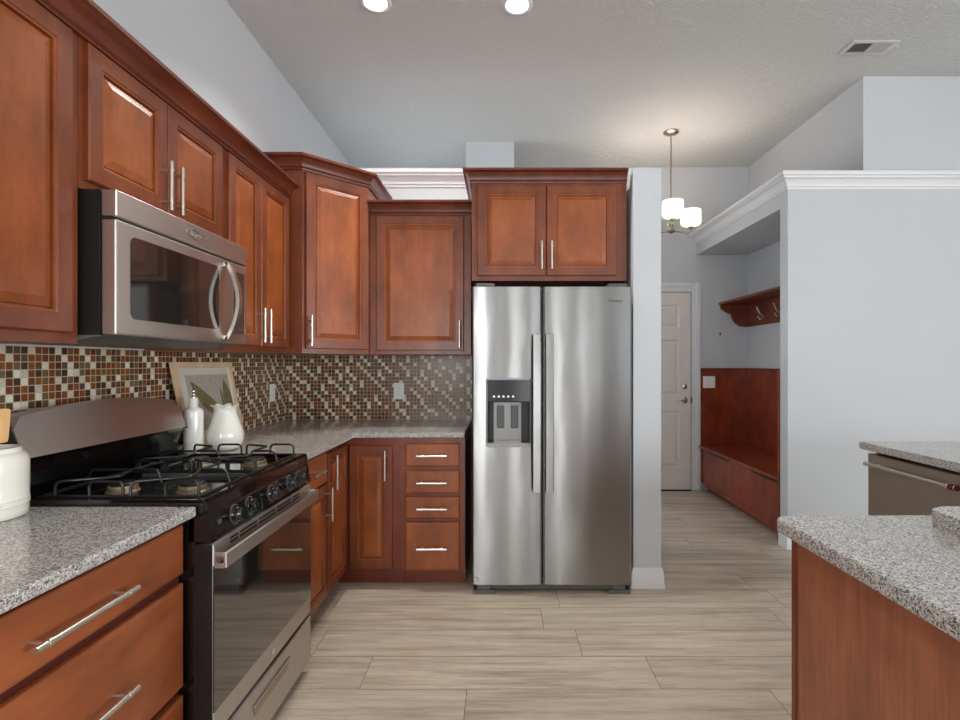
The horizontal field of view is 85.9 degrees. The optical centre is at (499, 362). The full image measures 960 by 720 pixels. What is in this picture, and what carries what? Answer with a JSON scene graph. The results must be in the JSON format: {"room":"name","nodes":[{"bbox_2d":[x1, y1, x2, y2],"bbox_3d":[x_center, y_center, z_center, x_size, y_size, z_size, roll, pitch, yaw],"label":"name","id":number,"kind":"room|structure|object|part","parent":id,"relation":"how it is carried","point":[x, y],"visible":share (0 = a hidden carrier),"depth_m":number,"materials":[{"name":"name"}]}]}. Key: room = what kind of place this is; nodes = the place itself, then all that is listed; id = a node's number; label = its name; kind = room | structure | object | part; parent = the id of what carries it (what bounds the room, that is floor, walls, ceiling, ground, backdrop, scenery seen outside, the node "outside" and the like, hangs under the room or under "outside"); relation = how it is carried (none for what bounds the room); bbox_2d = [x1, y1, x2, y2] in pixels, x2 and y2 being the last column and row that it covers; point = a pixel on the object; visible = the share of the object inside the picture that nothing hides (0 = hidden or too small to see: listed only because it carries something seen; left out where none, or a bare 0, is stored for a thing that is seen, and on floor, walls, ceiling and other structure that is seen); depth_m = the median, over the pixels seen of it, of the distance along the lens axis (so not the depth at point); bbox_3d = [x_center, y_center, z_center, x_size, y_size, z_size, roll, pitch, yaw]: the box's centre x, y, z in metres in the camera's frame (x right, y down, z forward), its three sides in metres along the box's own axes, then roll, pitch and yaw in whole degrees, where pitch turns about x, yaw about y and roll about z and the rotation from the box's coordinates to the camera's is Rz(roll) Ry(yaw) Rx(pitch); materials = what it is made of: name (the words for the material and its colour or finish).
{"room":"kitchen","nodes":[
{"label":"kitchen","id":0,"kind":"room"},
{"bbox_2d":[0,0,350,444],"bbox_3d":[-1.589,-0.357,0.575,0.132,3.350,9.550,0,0,0],"label":"wall","id":1,"kind":"structure","parent":0,"point":[205,43],"depth_m":2.62,"materials":[{"name":"paint"}]},
{"bbox_2d":[0,0,76,343],"bbox_3d":[-1.328,-0.493,0.973,0.412,0.878,0.943,0,0,0],"label":"upper cabinet","id":2,"kind":"object","parent":1,"relation":"attached to","point":[38,51],"visible":1,"depth_m":1.30,"materials":[{"name":"brown wood"}]},
{"bbox_2d":[34,0,299,198],"bbox_3d":[-1.151,-0.956,1.688,0.068,0.076,2.376,0,0,0],"label":"crown molding","id":3,"kind":"structure","parent":2,"relation":"attached to","point":[87,20],"depth_m":1.73,"materials":[{"name":"brown wood"}]},
{"bbox_2d":[0,345,285,444],"bbox_3d":[-1.531,0.174,1.945,0.008,0.457,3.490,0,0,0],"label":"backsplash","id":4,"kind":"structure","parent":1,"relation":"attached to","point":[31,377],"depth_m":2.05,"materials":[{"name":"tile"}]},
{"bbox_2d":[77,36,222,237],"bbox_3d":[-1.328,-0.713,1.825,0.412,0.438,0.758,0,0,0],"label":"upper cabinet","id":5,"kind":"object","parent":1,"relation":"attached to","point":[130,141],"visible":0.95,"depth_m":1.67,"materials":[{"name":"brown wood"}]},
{"bbox_3d":[-1.175,-0.715,1.634,0.020,0.390,0.344,0,0,0],"label":"door","id":6,"kind":"part","parent":5,"relation":"part of","materials":[{"name":"brown wood"}]},
{"bbox_2d":[33,189,245,348],"bbox_3d":[-1.274,-0.276,1.828,0.503,0.431,0.752,0,0,0],"label":"microwave","id":7,"kind":"object","parent":5,"relation":"attached to","point":[149,277],"visible":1,"depth_m":1.61,"materials":[{"name":"metal"}]},
{"bbox_3d":[-1.105,-0.244,1.829,0.044,0.328,0.749,0,0,0],"label":"door","id":8,"kind":"part","parent":7,"relation":"part of","materials":[{"name":"metal"}]},
{"bbox_3d":[-1.053,-0.244,2.032,0.062,0.300,0.024,0,0,0],"label":"handle","id":9,"kind":"part","parent":7,"relation":"part of","materials":[{"name":"silver metal"}]},
{"bbox_3d":[-1.145,-0.610,1.774,0.045,0.170,0.018,0,0,0],"label":"handle","id":10,"kind":"part","parent":5,"relation":"part of","materials":[{"name":"silver metal"}]},
{"bbox_3d":[-1.145,-0.610,1.836,0.045,0.170,0.018,0,0,0],"label":"handle","id":11,"kind":"part","parent":5,"relation":"part of","materials":[{"name":"silver metal"}]},
{"bbox_3d":[-1.175,-0.715,1.988,0.020,0.390,0.355,0,0,0],"label":"door","id":12,"kind":"part","parent":5,"relation":"part of","materials":[{"name":"brown wood"}]},
{"bbox_2d":[144,149,288,352],"bbox_3d":[-1.328,-0.493,2.542,0.412,0.878,0.671,0,0,0],"label":"upper cabinet","id":13,"kind":"object","parent":1,"relation":"attached to","point":[255,213],"visible":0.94,"depth_m":2.48,"materials":[{"name":"brown wood"}]},
{"bbox_3d":[-1.175,-0.496,2.369,0.020,0.828,0.294,0,0,0],"label":"door","id":14,"kind":"part","parent":13,"relation":"part of","materials":[{"name":"brown wood"}]},
{"bbox_3d":[-1.145,-0.182,2.480,0.045,0.165,0.018,0,0,0],"label":"handle","id":15,"kind":"part","parent":13,"relation":"part of","materials":[{"name":"silver metal"}]},
{"bbox_3d":[-1.145,-0.182,2.545,0.045,0.165,0.018,0,0,0],"label":"handle","id":16,"kind":"part","parent":13,"relation":"part of","materials":[{"name":"silver metal"}]},
{"bbox_3d":[-1.175,-0.496,2.684,0.020,0.828,0.327,0,0,0],"label":"door","id":17,"kind":"part","parent":13,"relation":"part of","materials":[{"name":"brown wood"}]},
{"bbox_2d":[270,384,274,401],"bbox_3d":[-1.523,0.200,3.452,0.007,0.118,0.075,0,0,0],"label":"wall outlet","id":18,"kind":"object","parent":1,"relation":"attached to","point":[272,386],"visible":1,"depth_m":3.44,"materials":[{"name":"white plastic"}]},
{"bbox_2d":[231,152,391,354],"bbox_3d":[-1.145,-0.607,3.257,0.778,1.105,0.863,0,0,0],"label":"upper cabinet","id":19,"kind":"object","parent":1,"relation":"attached to","point":[329,217],"visible":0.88,"depth_m":2.97,"materials":[{"name":"brown wood"}]},
{"bbox_3d":[-1.055,-0.182,2.874,0.044,0.170,0.017,0,0,45],"label":"handle","id":20,"kind":"part","parent":19,"relation":"part of","materials":[{"name":"silver metal"}]},
{"bbox_3d":[-1.044,-1.119,3.118,0.360,0.080,1.104,0,0,45],"label":"crown","id":21,"kind":"part","parent":19,"relation":"part of","materials":[{"name":"brown wood"}]},
{"bbox_3d":[-0.950,-0.576,3.022,0.020,0.988,0.393,0,0,45],"label":"door","id":22,"kind":"part","parent":19,"relation":"part of","materials":[{"name":"brown wood"}]},
{"bbox_2d":[466,142,513,166],"bbox_3d":[-0.092,-0.357,5.045,0.444,3.350,0.610,0,0,0],"label":"wall","id":23,"kind":"structure","parent":0,"point":[478,154],"depth_m":4.74,"materials":[{"name":"paint"}]},
{"bbox_2d":[271,490,791,719],"bbox_3d":[2.007,1.358,0.600,7.385,0.080,9.800,0,0,0],"label":"floor","id":24,"kind":"structure","parent":0,"point":[715,643],"depth_m":2.45,"materials":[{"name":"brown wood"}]},
{"bbox_2d":[0,525,182,719],"bbox_3d":[-1.188,0.875,1.071,0.692,0.885,0.761,0,0,0],"label":"base cabinet","id":25,"kind":"object","parent":24,"relation":"on","point":[105,642],"visible":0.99,"depth_m":1.15,"materials":[{"name":"brown wood"}]},
{"bbox_3d":[-0.865,0.528,1.077,0.045,0.018,0.270,0,0,0],"label":"handle","id":26,"kind":"part","parent":25,"relation":"part of","materials":[{"name":"silver metal"}]},
{"bbox_2d":[0,507,195,613],"bbox_3d":[-1.190,0.417,1.054,0.673,0.029,0.789,0,0,0],"label":"countertop","id":27,"kind":"structure","parent":25,"relation":"on","point":[42,549],"depth_m":1.18,"materials":[{"name":"stone"}]},
{"bbox_2d":[0,444,30,521],"bbox_3d":[-1.334,0.312,1.335,0.175,0.182,0.175,0,0,0],"label":"crock","id":28,"kind":"object","parent":27,"relation":"on","point":[15,493],"visible":1,"depth_m":1.33,"materials":[{"name":"white ceramic"}]},
{"bbox_2d":[0,408,10,442],"bbox_3d":[-1.314,0.235,1.333,0.036,0.234,0.061,0,0,20],"label":"wooden spatula","id":29,"kind":"object","parent":28,"relation":"in","point":[5,414],"visible":1,"depth_m":1.35,"materials":[{"name":"brown wood"}]},
{"bbox_3d":[-0.865,0.763,1.077,0.045,0.018,0.270,0,0,0],"label":"handle","id":30,"kind":"part","parent":25,"relation":"part of","materials":[{"name":"silver metal"}]},
{"bbox_3d":[-0.895,1.070,1.081,0.020,0.276,0.731,0,0,0],"label":"drawer","id":31,"kind":"part","parent":25,"relation":"part of","materials":[{"name":"brown wood"}]},
{"bbox_2d":[0,397,318,719],"bbox_3d":[-1.145,0.723,1.834,0.739,1.190,0.760,0,0,0],"label":"range","id":32,"kind":"object","parent":24,"relation":"on","point":[245,578],"visible":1,"depth_m":1.67,"materials":[{"name":"silver metal"}]},
{"bbox_3d":[-1.190,0.393,1.625,0.094,0.022,0.094,0,0,0],"label":"burner","id":33,"kind":"part","parent":32,"relation":"part of","materials":[{"name":"metal"}]},
{"bbox_2d":[30,453,303,510],"bbox_3d":[-1.105,0.403,1.834,0.539,0.030,0.760,0,0,0],"label":"cooktop","id":34,"kind":"object","parent":32,"relation":"in","point":[217,492],"depth_m":1.65,"materials":[{"name":"black metal"}]},
{"bbox_3d":[-0.970,0.393,1.625,0.094,0.022,0.094,0,0,0],"label":"burner","id":35,"kind":"part","parent":32,"relation":"part of","materials":[{"name":"metal"}]},
{"bbox_3d":[-1.085,0.398,1.834,0.370,0.010,0.015,0,0,0],"label":"plate","id":36,"kind":"part","parent":32,"relation":"part of","materials":[{"name":"black metal"}]},
{"bbox_3d":[-1.190,0.393,2.040,0.094,0.022,0.094,0,0,0],"label":"burner","id":37,"kind":"part","parent":32,"relation":"part of","materials":[{"name":"metal"}]},
{"bbox_3d":[-0.802,0.468,1.595,0.048,0.054,0.054,0,0,0],"label":"knob","id":38,"kind":"part","parent":32,"relation":"part of","materials":[{"name":"black ceramic"}]},
{"bbox_3d":[-0.837,0.790,1.834,0.050,0.551,0.752,0,0,0],"label":"oven door","id":39,"kind":"part","parent":32,"relation":"part of","materials":[{"name":"glass"}]},
{"bbox_3d":[-0.802,0.468,1.690,0.048,0.054,0.054,0,0,0],"label":"knob","id":40,"kind":"part","parent":32,"relation":"part of","materials":[{"name":"black ceramic"}]},
{"bbox_3d":[-0.970,0.393,2.040,0.094,0.022,0.094,0,0,0],"label":"burner","id":41,"kind":"part","parent":32,"relation":"part of","materials":[{"name":"metal"}]},
{"bbox_3d":[-0.848,0.447,1.834,0.064,0.113,0.732,0,0,0],"label":"control panel","id":42,"kind":"part","parent":32,"relation":"part of","materials":[{"name":"black metal"}]},
{"bbox_3d":[-0.813,0.784,1.834,0.005,0.417,0.748,0,0,0],"label":"glass","id":43,"kind":"part","parent":32,"relation":"part of","materials":[{"name":"black glass"}]},
{"bbox_3d":[-0.794,0.561,1.834,0.037,0.043,0.744,0,0,0],"label":"handle","id":44,"kind":"part","parent":32,"relation":"part of","materials":[{"name":"metal"}]},
{"bbox_3d":[-0.837,1.175,1.834,0.050,0.186,0.752,0,0,0],"label":"drawer","id":45,"kind":"part","parent":32,"relation":"part of","materials":[{"name":"metal"}]},
{"bbox_3d":[-0.802,0.468,1.850,0.048,0.054,0.054,0,0,0],"label":"knob","id":46,"kind":"part","parent":32,"relation":"part of","materials":[{"name":"black ceramic"}]},
{"bbox_3d":[-0.802,0.468,2.010,0.048,0.054,0.054,0,0,0],"label":"knob","id":47,"kind":"part","parent":32,"relation":"part of","materials":[{"name":"black plastic"}]},
{"bbox_3d":[-0.802,0.468,2.105,0.048,0.054,0.054,0,0,0],"label":"knob","id":48,"kind":"part","parent":32,"relation":"part of","materials":[{"name":"black plastic"}]},
{"bbox_2d":[306,452,333,618],"bbox_3d":[-1.188,0.875,2.438,0.692,0.885,0.433,0,0,0],"label":"base cabinet","id":49,"kind":"object","parent":24,"relation":"on","point":[317,465],"visible":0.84,"depth_m":2.52,"materials":[{"name":"brown wood"}]},
{"bbox_3d":[-0.895,0.532,2.442,0.020,0.152,0.407,0,0,0],"label":"drawer","id":50,"kind":"part","parent":49,"relation":"part of","materials":[{"name":"brown wood"}]},
{"bbox_3d":[-0.895,0.909,2.442,0.020,0.578,0.407,0,0,0],"label":"door","id":51,"kind":"part","parent":49,"relation":"part of","materials":[{"name":"brown wood"}]},
{"bbox_3d":[-0.865,0.528,2.440,0.045,0.018,0.160,0,0,0],"label":"handle","id":52,"kind":"part","parent":49,"relation":"part of","materials":[{"name":"silver metal"}]},
{"bbox_3d":[-0.865,0.718,2.615,0.045,0.170,0.018,0,0,0],"label":"handle","id":53,"kind":"part","parent":49,"relation":"part of","materials":[{"name":"silver metal"}]},
{"bbox_2d":[324,438,401,594],"bbox_3d":[-1.063,0.875,3.172,0.942,0.885,1.033,0,0,0],"label":"base cabinet","id":54,"kind":"object","parent":24,"relation":"on","point":[363,473],"visible":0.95,"depth_m":3.00,"materials":[{"name":"brown wood"}]},
{"bbox_2d":[180,419,470,459],"bbox_3d":[-0.866,0.417,2.950,1.321,0.029,1.462,0,0,0],"label":"countertop","id":55,"kind":"structure","parent":54,"relation":"on","point":[310,437],"depth_m":3.03,"materials":[{"name":"stone"}]},
{"bbox_2d":[183,389,203,452],"bbox_3d":[-1.372,0.259,2.306,0.080,0.286,0.080,0,0,0],"label":"soap bottle","id":56,"kind":"object","parent":55,"relation":"on","point":[193,416],"visible":0.91,"depth_m":2.28,"materials":[{"name":"white ceramic"}]},
{"bbox_2d":[169,362,244,443],"bbox_3d":[-1.463,0.199,2.603,0.098,0.405,0.505,0,0,0],"label":"picture frame","id":57,"kind":"object","parent":55,"relation":"on","point":[213,383],"visible":0.64,"depth_m":2.57,"materials":[{"name":"brown wood"}]},
{"bbox_2d":[185,374,230,429],"bbox_3d":[-1.465,0.193,2.624,0.054,0.267,0.378,0,0,0],"label":"print","id":58,"kind":"object","parent":57,"relation":"attached to","point":[212,389],"depth_m":2.59,"materials":[{"name":"paper"}]},
{"bbox_2d":[206,403,243,450],"bbox_3d":[-1.275,0.296,2.390,0.156,0.212,0.156,0,0,0],"label":"vase","id":59,"kind":"object","parent":55,"relation":"on","point":[225,426],"visible":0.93,"depth_m":2.34,"materials":[{"name":"white ceramic"}]},
{"bbox_3d":[-0.865,0.573,2.695,0.045,0.180,0.018,0,0,0],"label":"handle","id":60,"kind":"part","parent":54,"relation":"part of","materials":[{"name":"silver metal"}]},
{"bbox_3d":[-0.895,0.835,2.831,0.020,0.726,0.326,0,0,0],"label":"door","id":61,"kind":"part","parent":54,"relation":"part of","materials":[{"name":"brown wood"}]},
{"bbox_3d":[-0.754,0.840,3.010,0.252,0.716,0.020,0,0,0],"label":"door","id":62,"kind":"part","parent":54,"relation":"part of","materials":[{"name":"brown wood"}]},
{"bbox_3d":[-0.664,0.593,2.980,0.018,0.175,0.045,0,0,0],"label":"handle","id":63,"kind":"part","parent":54,"relation":"part of","materials":[{"name":"silver metal"}]},
{"bbox_2d":[399,425,470,581],"bbox_3d":[-0.398,0.875,3.323,0.386,0.885,0.732,0,0,0],"label":"base cabinet","id":64,"kind":"object","parent":24,"relation":"on","point":[435,472],"visible":0.99,"depth_m":3.00,"materials":[{"name":"brown wood"}]},
{"bbox_3d":[-0.395,1.075,2.980,0.175,0.018,0.045,0,0,0],"label":"handle","id":65,"kind":"part","parent":64,"relation":"part of","materials":[{"name":"silver metal"}]},
{"bbox_3d":[-0.395,0.845,2.980,0.175,0.018,0.045,0,0,0],"label":"handle","id":66,"kind":"part","parent":64,"relation":"part of","materials":[{"name":"silver metal"}]},
{"bbox_3d":[-0.395,0.694,2.980,0.175,0.018,0.045,0,0,0],"label":"handle","id":67,"kind":"part","parent":64,"relation":"part of","materials":[{"name":"silver metal"}]},
{"bbox_3d":[-0.395,0.537,2.980,0.175,0.018,0.045,0,0,0],"label":"handle","id":68,"kind":"part","parent":64,"relation":"part of","materials":[{"name":"silver metal"}]},
{"bbox_3d":[-0.395,1.070,3.010,0.317,0.280,0.020,0,0,0],"label":"drawer","id":69,"kind":"part","parent":64,"relation":"part of","materials":[{"name":"brown wood"}]},
{"bbox_3d":[-0.395,0.845,3.010,0.317,0.127,0.020,0,0,0],"label":"drawer","id":70,"kind":"part","parent":64,"relation":"part of","materials":[{"name":"brown wood"}]},
{"bbox_3d":[-0.395,0.694,3.010,0.317,0.134,0.020,0,0,0],"label":"drawer","id":71,"kind":"part","parent":64,"relation":"part of","materials":[{"name":"brown wood"}]},
{"bbox_3d":[-0.395,0.537,3.010,0.317,0.135,0.020,0,0,0],"label":"drawer","id":72,"kind":"part","parent":64,"relation":"part of","materials":[{"name":"brown wood"}]},
{"bbox_2d":[472,284,630,593],"bbox_3d":[0.296,0.430,3.273,0.912,1.775,0.793,0,0,0],"label":"refrigerator","id":73,"kind":"object","parent":24,"relation":"on","point":[551,366],"visible":1,"depth_m":2.93,"materials":[{"name":"grey metal"}]},
{"bbox_3d":[0.039,0.414,2.966,0.398,1.696,0.076,0,0,0],"label":"door","id":74,"kind":"part","parent":73,"relation":"part of","materials":[{"name":"metal"}]},
{"bbox_3d":[0.043,0.341,2.968,0.158,0.231,0.036,0,0,0],"label":"spout panel","id":75,"kind":"part","parent":73,"relation":"part of","materials":[{"name":"grey plastic"}]},
{"bbox_3d":[0.049,0.157,2.935,0.238,0.122,0.030,0,0,0],"label":"display panel","id":76,"kind":"part","parent":73,"relation":"part of","materials":[{"name":"grey plastic"}]},
{"bbox_3d":[0.206,0.283,2.906,0.047,0.886,0.059,0,0,0],"label":"handle","id":77,"kind":"part","parent":73,"relation":"part of","materials":[{"name":"metal"}]},
{"bbox_3d":[0.279,0.283,2.906,0.047,0.886,0.059,0,0,0],"label":"handle","id":78,"kind":"part","parent":73,"relation":"part of","materials":[{"name":"metal"}]},
{"bbox_3d":[0.499,0.414,2.966,0.505,1.696,0.076,0,0,0],"label":"door","id":79,"kind":"part","parent":73,"relation":"part of","materials":[{"name":"metal"}]},
{"bbox_2d":[699,445,776,532],"bbox_3d":[2.308,1.084,4.543,0.504,0.468,1.583,0,0,0],"label":"bench","id":80,"kind":"object","parent":24,"relation":"on","point":[744,477],"visible":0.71,"depth_m":4.50,"materials":[{"name":"brown wood"}]},
{"bbox_3d":[2.308,0.864,4.979,0.504,0.028,0.713,0,0,0],"label":"lid","id":81,"kind":"part","parent":80,"relation":"part of","materials":[{"name":"brown wood"}]},
{"bbox_3d":[2.063,1.223,4.476,0.010,0.040,1.448,0,0,0],"label":"trim","id":82,"kind":"part","parent":80,"relation":"part of","materials":[{"name":"brown wood"}]},
{"bbox_3d":[2.308,0.864,4.185,0.504,0.028,0.866,0,0,0],"label":"lid","id":83,"kind":"part","parent":80,"relation":"part of","materials":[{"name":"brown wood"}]},
{"bbox_2d":[792,540,959,719],"bbox_3d":[1.306,0.880,0.840,1.107,0.876,0.980,0,0,0],"label":"base cabinet","id":84,"kind":"object","parent":24,"relation":"on","point":[858,653],"visible":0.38,"depth_m":1.09,"materials":[{"name":"brown wood"}]},
{"bbox_3d":[0.764,0.880,1.321,0.022,0.876,0.018,0,0,0],"label":"corner post","id":85,"kind":"part","parent":84,"relation":"part of","materials":[{"name":"brown wood"}]},
{"bbox_2d":[777,441,959,640],"bbox_3d":[1.636,0.422,1.452,1.828,0.038,2.405,0,0,0],"label":"countertop","id":86,"kind":"structure","parent":84,"relation":"on","point":[912,562],"depth_m":1.12,"materials":[{"name":"stone"}]},
{"bbox_2d":[932,506,959,535],"bbox_3d":[1.308,0.383,0.963,0.483,0.040,0.685,0,0,0],"label":"granite slab","id":87,"kind":"object","parent":86,"relation":"on","point":[946,518],"visible":1,"depth_m":1.24,"materials":[{"name":"grey stone"}]},
{"bbox_2d":[863,453,959,515],"bbox_3d":[2.175,0.882,2.337,0.651,0.872,0.605,0,0,0],"label":"dishwasher","id":88,"kind":"object","parent":24,"relation":"on","point":[896,486],"visible":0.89,"depth_m":2.38,"materials":[{"name":"metal"}]},
{"bbox_3d":[1.869,0.512,2.365,0.032,0.018,0.450,0,0,0],"label":"handle","id":89,"kind":"part","parent":88,"relation":"part of","materials":[{"name":"silver metal"}]},
{"bbox_2d":[356,167,747,489],"bbox_3d":[0.510,-0.357,5.410,4.330,3.350,0.120,0,0,0],"label":"wall","id":90,"kind":"structure","parent":0,"point":[713,190],"depth_m":5.35,"materials":[{"name":"paint"}]},
{"bbox_2d":[661,283,700,490],"bbox_3d":[1.564,0.244,5.305,1.016,2.147,0.090,0,0,0],"label":"door","id":91,"kind":"structure","parent":90,"relation":"in","point":[680,312],"depth_m":5.32,"materials":[{"name":"white paint"}]},
{"bbox_3d":[1.868,0.383,5.290,0.139,0.066,0.060,0,0,0],"label":"lever handle","id":92,"kind":"part","parent":91,"relation":"part of","materials":[{"name":"silver metal"}]},
{"bbox_2d":[703,376,714,387],"bbox_3d":[2.165,0.198,5.332,0.125,0.122,0.009,0,0,0],"label":"light switch","id":93,"kind":"object","parent":90,"relation":"attached to","point":[708,381],"visible":1,"depth_m":5.33,"materials":[{"name":"white plastic"}]},
{"bbox_2d":[226,0,959,166],"bbox_3d":[2.007,-2.082,0.600,7.385,0.100,9.800,0,0,0],"label":"ceiling","id":94,"kind":"structure","parent":0,"point":[571,83],"depth_m":3.58,"materials":[{"name":"white paint"}]},
{"bbox_2d":[360,0,391,13],"bbox_3d":[-0.700,-2.027,2.900,0.176,0.008,0.176,0,0,0],"label":"recessed light","id":95,"kind":"object","parent":94,"relation":"in","point":[374,6],"visible":1,"depth_m":2.92,"materials":[{"name":"white glass"}]},
{"bbox_2d":[502,0,532,15],"bbox_3d":[0.098,-2.027,2.920,0.176,0.008,0.176,0,0,0],"label":"recessed light","id":96,"kind":"object","parent":94,"relation":"in","point":[511,7],"visible":1,"depth_m":2.93,"materials":[{"name":"white"}]},
{"bbox_2d":[661,128,700,233],"bbox_3d":[1.523,-1.583,4.498,0.536,0.898,0.491,0,0,0],"label":"chandelier","id":97,"kind":"object","parent":94,"relation":"hanging from","point":[673,209],"visible":0.7,"depth_m":4.51,"materials":[{"name":"white glass"}]},
{"bbox_3d":[1.503,-1.608,4.526,0.021,0.792,0.022,0,0,0],"label":"rod","id":98,"kind":"part","parent":97,"relation":"part of","materials":[{"name":"silver metal"}]},
{"bbox_3d":[1.469,-1.188,4.421,0.055,0.069,0.218,0,0,9],"label":"arm","id":99,"kind":"part","parent":97,"relation":"part of","materials":[{"name":"silver metal"}]},
{"bbox_3d":[1.456,-1.293,4.341,0.176,0.142,0.176,0,0,0],"label":"lamp shade","id":100,"kind":"part","parent":97,"relation":"part of","materials":[{"name":"white glass"}]},
{"bbox_3d":[1.620,-1.188,4.557,0.239,0.069,0.056,0,0,-25],"label":"arm","id":101,"kind":"part","parent":97,"relation":"part of","materials":[{"name":"silver metal"}]},
{"bbox_3d":[1.703,-1.293,4.596,0.176,0.142,0.176,0,0,0],"label":"lamp shade","id":102,"kind":"part","parent":97,"relation":"part of","materials":[{"name":"white glass"}]},
{"bbox_2d":[838,40,900,54],"bbox_3d":[2.370,-2.026,3.310,0.300,0.010,0.140,0,0,0],"label":"ceiling vent","id":103,"kind":"object","parent":94,"relation":"in","point":[855,47],"visible":1,"depth_m":3.30,"materials":[{"name":"metal"}]},
{"bbox_2d":[286,76,959,546],"bbox_3d":[2.033,-0.357,3.730,7.135,3.350,0.160,0,0,0],"label":"wall","id":104,"kind":"structure","parent":0,"point":[870,279],"depth_m":3.65,"materials":[{"name":"paint"}]},
{"bbox_2d":[286,355,471,418],"bbox_3d":[-0.861,0.174,3.686,1.332,0.457,0.008,0,0,0],"label":"backsplash","id":105,"kind":"structure","parent":104,"relation":"attached to","point":[317,386],"depth_m":3.68,"materials":[{"name":"tile"}]},
{"bbox_2d":[394,383,403,398],"bbox_3d":[-0.722,0.200,3.678,0.075,0.118,0.007,0,0,0],"label":"wall outlet","id":106,"kind":"object","parent":104,"relation":"attached to","point":[398,387],"visible":1,"depth_m":3.68,"materials":[{"name":"white plastic"}]},
{"bbox_2d":[367,200,473,354],"bbox_3d":[-0.491,-0.524,3.410,0.634,0.940,0.557,0,0,0],"label":"upper cabinet","id":107,"kind":"object","parent":104,"relation":"attached to","point":[421,284],"visible":0.98,"depth_m":3.18,"materials":[{"name":"brown wood"}]},
{"bbox_3d":[-0.491,-0.956,3.166,0.634,0.076,0.068,0,0,0],"label":"crown","id":108,"kind":"part","parent":107,"relation":"part of","materials":[{"name":"brown wood"}]},
{"bbox_3d":[-0.248,-0.177,3.160,0.018,0.170,0.045,0,0,0],"label":"handle","id":109,"kind":"part","parent":107,"relation":"part of","materials":[{"name":"silver metal"}]},
{"bbox_2d":[359,168,632,186],"bbox_3d":[-0.295,-1.312,3.652,2.480,0.108,0.076,0,0,0],"label":"trim","id":110,"kind":"structure","parent":104,"relation":"attached to","point":[390,177],"depth_m":3.65,"materials":[{"name":"white wood"}]},
{"bbox_2d":[463,167,628,287],"bbox_3d":[0.269,-0.821,3.353,0.977,0.658,0.672,0,0,0],"label":"upper cabinet","id":111,"kind":"object","parent":104,"relation":"attached to","point":[542,227],"visible":0.98,"depth_m":3.06,"materials":[{"name":"brown wood"}]},
{"bbox_3d":[0.069,-0.788,3.070,0.408,0.537,0.020,0,0,0],"label":"door","id":112,"kind":"part","parent":111,"relation":"part of","materials":[{"name":"brown wood"}]},
{"bbox_3d":[0.246,-0.637,3.040,0.018,0.165,0.045,0,0,0],"label":"handle","id":113,"kind":"part","parent":111,"relation":"part of","materials":[{"name":"silver metal"}]},
{"bbox_3d":[0.269,-1.112,3.320,0.977,0.076,0.581,0,0,0],"label":"crown","id":114,"kind":"part","parent":111,"relation":"part of","materials":[{"name":"brown wood"}]},
{"bbox_3d":[0.305,-0.637,3.040,0.018,0.165,0.045,0,0,0],"label":"handle","id":115,"kind":"part","parent":111,"relation":"part of","materials":[{"name":"silver metal"}]},
{"bbox_3d":[0.486,-0.788,3.070,0.417,0.537,0.020,0,0,0],"label":"door","id":116,"kind":"part","parent":111,"relation":"part of","materials":[{"name":"brown wood"}]},
{"bbox_2d":[778,532,791,549],"bbox_3d":[3.811,1.259,3.691,3.578,0.118,0.118,0,0,0],"label":"baseboard","id":117,"kind":"structure","parent":104,"relation":"attached to","point":[785,542],"depth_m":3.67,"materials":[{"name":"white wood"}]},
{"bbox_2d":[622,168,660,567],"bbox_3d":[0.864,0.087,3.355,0.163,2.462,0.670,0,0,0],"label":"wall","id":118,"kind":"structure","parent":0,"point":[643,184],"depth_m":3.02,"materials":[{"name":"paint"}]},
{"bbox_2d":[628,565,664,588],"bbox_3d":[0.864,1.259,3.406,0.199,0.118,0.808,0,0,0],"label":"baseboard","id":119,"kind":"structure","parent":118,"relation":"attached to","point":[641,578],"depth_m":3.01,"materials":[{"name":"white wood"}]},
{"bbox_2d":[696,195,779,254],"bbox_3d":[2.308,-1.202,4.550,0.535,0.160,1.600,0,0,0],"label":"ceiling","id":120,"kind":"structure","parent":0,"point":[758,229],"depth_m":4.57,"materials":[{"name":"paint"}]},
{"bbox_2d":[689,170,959,244],"bbox_3d":[3.782,-1.283,4.462,3.636,0.108,1.776,0,0,0],"label":"trim","id":121,"kind":"structure","parent":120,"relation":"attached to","point":[785,180],"depth_m":3.63,"materials":[{"name":"white wood"}]},
{"bbox_2d":[748,84,853,368],"bbox_3d":[2.625,-0.357,4.550,0.100,3.350,1.600,0,0,0],"label":"wall","id":122,"kind":"structure","parent":0,"point":[825,141],"depth_m":4.60,"materials":[{"name":"paint"}]},
{"bbox_2d":[701,368,779,542],"bbox_3d":[2.301,0.685,4.550,0.547,1.266,1.600,0,0,0],"label":"wall panel","id":123,"kind":"object","parent":122,"relation":"attached to","point":[743,406],"depth_m":5.33,"materials":[{"name":"brown wood"}]},
{"bbox_3d":[2.321,0.493,5.343,0.485,0.850,0.014,0,0,0],"label":"wainscot panel","id":124,"kind":"part","parent":123,"relation":"part of","materials":[{"name":"brown wood"}]},
{"bbox_3d":[2.326,0.065,4.551,0.497,0.026,1.597,0,0,0],"label":"cap rail","id":125,"kind":"part","parent":123,"relation":"part of","materials":[{"name":"brown wood"}]},
{"bbox_3d":[2.568,0.493,4.551,0.014,0.850,1.598,0,0,0],"label":"wainscot panel","id":126,"kind":"part","parent":123,"relation":"part of","materials":[{"name":"brown wood"}]},
{"bbox_3d":[2.042,0.687,3.757,0.028,1.262,0.014,0,0,0],"label":"trim","id":127,"kind":"part","parent":123,"relation":"part of","materials":[{"name":"brown wood"}]},
{"bbox_2d":[719,286,779,326],"bbox_3d":[2.421,-0.500,4.552,0.306,0.252,1.594,0,0,0],"label":"shelf","id":128,"kind":"object","parent":122,"relation":"attached to","point":[762,307],"visible":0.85,"depth_m":5.03,"materials":[{"name":"brown wood"}]}
]}

